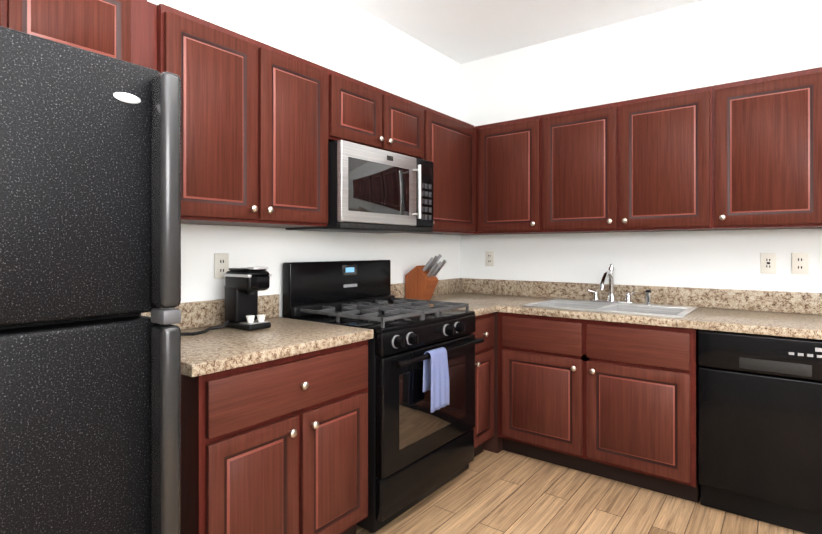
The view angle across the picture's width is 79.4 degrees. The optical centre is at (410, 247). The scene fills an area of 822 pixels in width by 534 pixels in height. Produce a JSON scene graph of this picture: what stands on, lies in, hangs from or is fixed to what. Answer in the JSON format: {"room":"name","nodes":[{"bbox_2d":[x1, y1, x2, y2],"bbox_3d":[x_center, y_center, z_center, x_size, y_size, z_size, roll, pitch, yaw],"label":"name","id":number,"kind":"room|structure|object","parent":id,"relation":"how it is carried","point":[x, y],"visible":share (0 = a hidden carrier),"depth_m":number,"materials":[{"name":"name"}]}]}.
{"room":"kitchen","nodes":[
{"label":"kitchen","id":0,"kind":"room"},
{"bbox_2d":[147,0,460,316],"bbox_3d":[-1.219,-0.102,1.924,0.100,2.740,5.400,0,0,37],"label":"wall","id":1,"kind":"structure","parent":0,"point":[347,38],"depth_m":2.82,"materials":[{"name":"white paint"}]},
{"bbox_2d":[0,0,156,69],"bbox_3d":[-1.253,-0.714,1.512,0.340,0.302,0.822,0,0,37],"label":"upper cabinet","id":2,"kind":"object","parent":1,"relation":"attached to","point":[125,30],"visible":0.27,"depth_m":1.57,"materials":[{"name":"brown wood"}]},
{"bbox_2d":[214,253,228,278],"bbox_3d":[-0.874,0.083,2.284,0.010,0.116,0.072,0,0,37],"label":"electrical outlet","id":3,"kind":"object","parent":1,"relation":"attached to","point":[221,264],"visible":0.92,"depth_m":2.28,"materials":[{"name":"grey plastic"}]},
{"bbox_2d":[157,3,332,227],"bbox_3d":[-0.762,-0.484,2.154,0.340,0.760,0.793,0,0,37],"label":"upper cabinet","id":4,"kind":"object","parent":1,"relation":"attached to","point":[262,125],"depth_m":2.00,"materials":[{"name":"brown wood"}]},
{"bbox_2d":[329,69,424,159],"bbox_3d":[-0.284,-0.694,2.780,0.340,0.337,0.778,0,0,37],"label":"upper cabinet","id":5,"kind":"object","parent":1,"relation":"attached to","point":[362,113],"depth_m":2.62,"materials":[{"name":"brown wood"}]},
{"bbox_2d":[285,140,432,233],"bbox_3d":[-0.237,-0.301,2.733,0.467,0.416,0.760,0,0,37],"label":"microwave","id":6,"kind":"object","parent":5,"relation":"attached to","point":[374,190],"visible":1,"depth_m":2.53,"materials":[{"name":"silver metal"}]},
{"bbox_2d":[416,107,475,233],"bbox_3d":[0.140,-0.482,3.335,0.340,0.760,0.615,0,0,37],"label":"upper cabinet","id":7,"kind":"object","parent":1,"relation":"attached to","point":[450,142],"depth_m":3.23,"materials":[{"name":"brown wood"}]},
{"bbox_2d":[347,0,702,63],"bbox_3d":[0.490,-1.505,0.622,4.400,0.060,5.400,0,0,37],"label":"ceiling","id":8,"kind":"structure","parent":0,"point":[462,31],"depth_m":3.17,"materials":[{"name":"white paint"}]},
{"bbox_2d":[356,450,806,533],"bbox_3d":[0.490,1.295,0.617,4.400,0.060,5.400,0,0,37],"label":"floor","id":9,"kind":"structure","parent":0,"point":[500,492],"depth_m":2.41,"materials":[{"name":"brown wood"}]},
{"bbox_2d":[0,26,180,533],"bbox_3d":[-1.143,0.398,1.181,0.850,1.734,0.783,0,0,37],"label":"refrigerator","id":10,"kind":"object","parent":9,"relation":"on","point":[90,273],"visible":1,"depth_m":1.14,"materials":[{"name":"black metal"}]},
{"bbox_2d":[181,340,367,533],"bbox_3d":[-0.652,0.829,2.014,0.681,0.875,0.775,0,0,37],"label":"base cabinet","id":11,"kind":"object","parent":9,"relation":"on","point":[278,446],"visible":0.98,"depth_m":1.75,"materials":[{"name":"brown wood"}]},
{"bbox_2d":[141,294,373,376],"bbox_3d":[-0.671,0.313,2.011,0.661,0.155,0.819,0,0,37],"label":"countertop","id":12,"kind":"structure","parent":11,"relation":"on","point":[218,350],"depth_m":1.96,"materials":[{"name":"stone"}]},
{"bbox_2d":[181,320,229,335],"bbox_3d":[-0.919,0.332,2.007,0.138,0.035,0.407,0,0,37],"label":"cord","id":13,"kind":"object","parent":12,"relation":"on","point":[203,331],"visible":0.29,"depth_m":2.02,"materials":[{"name":"black plastic"}]},
{"bbox_2d":[223,267,271,330],"bbox_3d":[-0.718,0.217,2.180,0.194,0.268,0.123,0,0,37],"label":"coffee maker","id":14,"kind":"object","parent":12,"relation":"on","point":[243,286],"visible":1,"depth_m":2.15,"materials":[{"name":"black plastic"}]},
{"bbox_2d":[246,314,264,322],"bbox_3d":[-0.673,0.307,2.148,0.085,0.028,0.039,0,0,-34],"label":"cups","id":15,"kind":"object","parent":14,"relation":"on","point":[260,317],"visible":1,"depth_m":2.14,"materials":[{"name":"white ceramic"}]},
{"bbox_2d":[283,260,483,532],"bbox_3d":[-0.121,0.671,2.622,0.746,1.194,0.800,0,0,37],"label":"range","id":16,"kind":"object","parent":9,"relation":"on","point":[418,451],"visible":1,"depth_m":2.42,"materials":[{"name":"black metal"}]},
{"bbox_2d":[422,347,448,412],"bbox_3d":[0.119,0.616,2.336,0.054,0.276,0.151,0,0,37],"label":"hanging towel","id":17,"kind":"object","parent":16,"relation":"hanging from","point":[435,375],"visible":1,"depth_m":2.31,"materials":[{"name":"blue fabric"}]},
{"bbox_2d":[471,313,493,456],"bbox_3d":[0.181,0.832,3.106,0.681,0.875,0.305,0,0,37],"label":"base cabinet","id":18,"kind":"object","parent":9,"relation":"on","point":[483,428],"visible":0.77,"depth_m":2.93,"materials":[{"name":"brown wood"}]},
{"bbox_2d":[483,312,502,452],"bbox_3d":[0.467,0.832,3.505,0.651,0.875,0.629,0,0,37],"label":"base cabinet","id":19,"kind":"object","parent":9,"relation":"on","point":[494,443],"visible":0.14,"depth_m":3.07,"materials":[{"name":"brown wood"}]},
{"bbox_2d":[498,312,700,502],"bbox_3d":[1.137,0.831,2.962,1.069,0.875,0.681,0,0,37],"label":"base cabinet","id":20,"kind":"object","parent":9,"relation":"on","point":[616,401],"visible":0.96,"depth_m":2.66,"materials":[{"name":"brown wood"}]},
{"bbox_2d":[391,282,502,315],"bbox_3d":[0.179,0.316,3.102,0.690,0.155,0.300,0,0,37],"label":"countertop","id":21,"kind":"structure","parent":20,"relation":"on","point":[483,298],"depth_m":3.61,"materials":[{"name":"stone"}]},
{"bbox_2d":[405,254,445,299],"bbox_3d":[0.102,0.197,3.289,0.272,0.312,0.105,0,0,37],"label":"knife block","id":22,"kind":"object","parent":21,"relation":"on","point":[421,282],"visible":1,"depth_m":3.27,"materials":[{"name":"wood"}]},
{"bbox_2d":[439,278,534,281],"bbox_3d":[0.470,0.316,3.483,0.690,0.155,0.480,0,0,37],"label":"backsplash","id":23,"kind":"structure","parent":20,"relation":"on","point":[456,279],"depth_m":3.80,"materials":[{"name":"stone"}]},
{"bbox_2d":[438,281,821,339],"bbox_3d":[1.373,0.315,2.796,2.959,0.155,0.664,0,0,37],"label":"countertop","id":24,"kind":"structure","parent":20,"relation":"on","point":[783,314],"depth_m":2.74,"materials":[{"name":"stone"}]},
{"bbox_2d":[522,298,697,317],"bbox_3d":[1.180,0.436,2.955,0.866,0.180,0.538,0,0,37],"label":"sink","id":25,"kind":"object","parent":24,"relation":"in","point":[676,311],"visible":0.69,"depth_m":2.98,"materials":[{"name":"metal"}]},
{"bbox_2d":[588,264,652,304],"bbox_3d":[1.252,0.223,3.040,0.384,0.245,0.247,0,0,37],"label":"faucet","id":26,"kind":"object","parent":24,"relation":"on","point":[611,298],"visible":1,"depth_m":3.11,"materials":[{"name":"silver metal"}]},
{"bbox_2d":[698,330,821,533],"bbox_3d":[1.810,0.832,2.455,0.596,0.871,0.638,0,0,37],"label":"dishwasher","id":27,"kind":"object","parent":9,"relation":"on","point":[759,427],"visible":0.98,"depth_m":2.24,"materials":[{"name":"black metal"}]},
{"bbox_2d":[461,0,821,292],"bbox_3d":[2.138,-0.101,2.696,4.300,2.740,0.100,0,0,37],"label":"wall","id":28,"kind":"structure","parent":0,"point":[703,43],"depth_m":3.11,"materials":[{"name":"white paint"}]},
{"bbox_2d":[486,251,493,265],"bbox_3d":[0.603,0.081,3.796,0.072,0.116,0.010,0,0,37],"label":"electrical outlet","id":29,"kind":"object","parent":28,"relation":"attached to","point":[489,258],"visible":1,"depth_m":3.79,"materials":[{"name":"grey plastic"}]},
{"bbox_2d":[440,115,539,234],"bbox_3d":[0.617,-0.481,3.575,0.808,0.760,0.340,0,0,37],"label":"upper cabinet","id":30,"kind":"object","parent":28,"relation":"attached to","point":[507,152],"depth_m":3.34,"materials":[{"name":"brown wood"}]},
{"bbox_2d":[540,85,715,233],"bbox_3d":[1.317,-0.482,3.041,0.953,0.760,0.340,0,0,37],"label":"upper cabinet","id":31,"kind":"object","parent":28,"relation":"attached to","point":[646,164],"depth_m":2.87,"materials":[{"name":"brown wood"}]},
{"bbox_2d":[760,253,775,273],"bbox_3d":[1.981,0.084,2.745,0.072,0.116,0.010,0,0,37],"label":"electrical outlet","id":32,"kind":"object","parent":28,"relation":"attached to","point":[767,263],"visible":1,"depth_m":2.74,"materials":[{"name":"grey plastic"}]},
{"bbox_2d":[716,67,821,229],"bbox_3d":[1.887,-0.483,2.606,0.480,0.760,0.340,0,0,37],"label":"upper cabinet","id":33,"kind":"object","parent":28,"relation":"attached to","point":[743,155],"depth_m":2.47,"materials":[{"name":"brown wood"}]},
{"bbox_2d":[792,253,808,274],"bbox_3d":[2.091,0.084,2.661,0.072,0.116,0.010,0,0,37],"label":"electrical outlet","id":34,"kind":"object","parent":28,"relation":"attached to","point":[800,263],"visible":1,"depth_m":2.66,"materials":[{"name":"grey plastic"}]}
]}

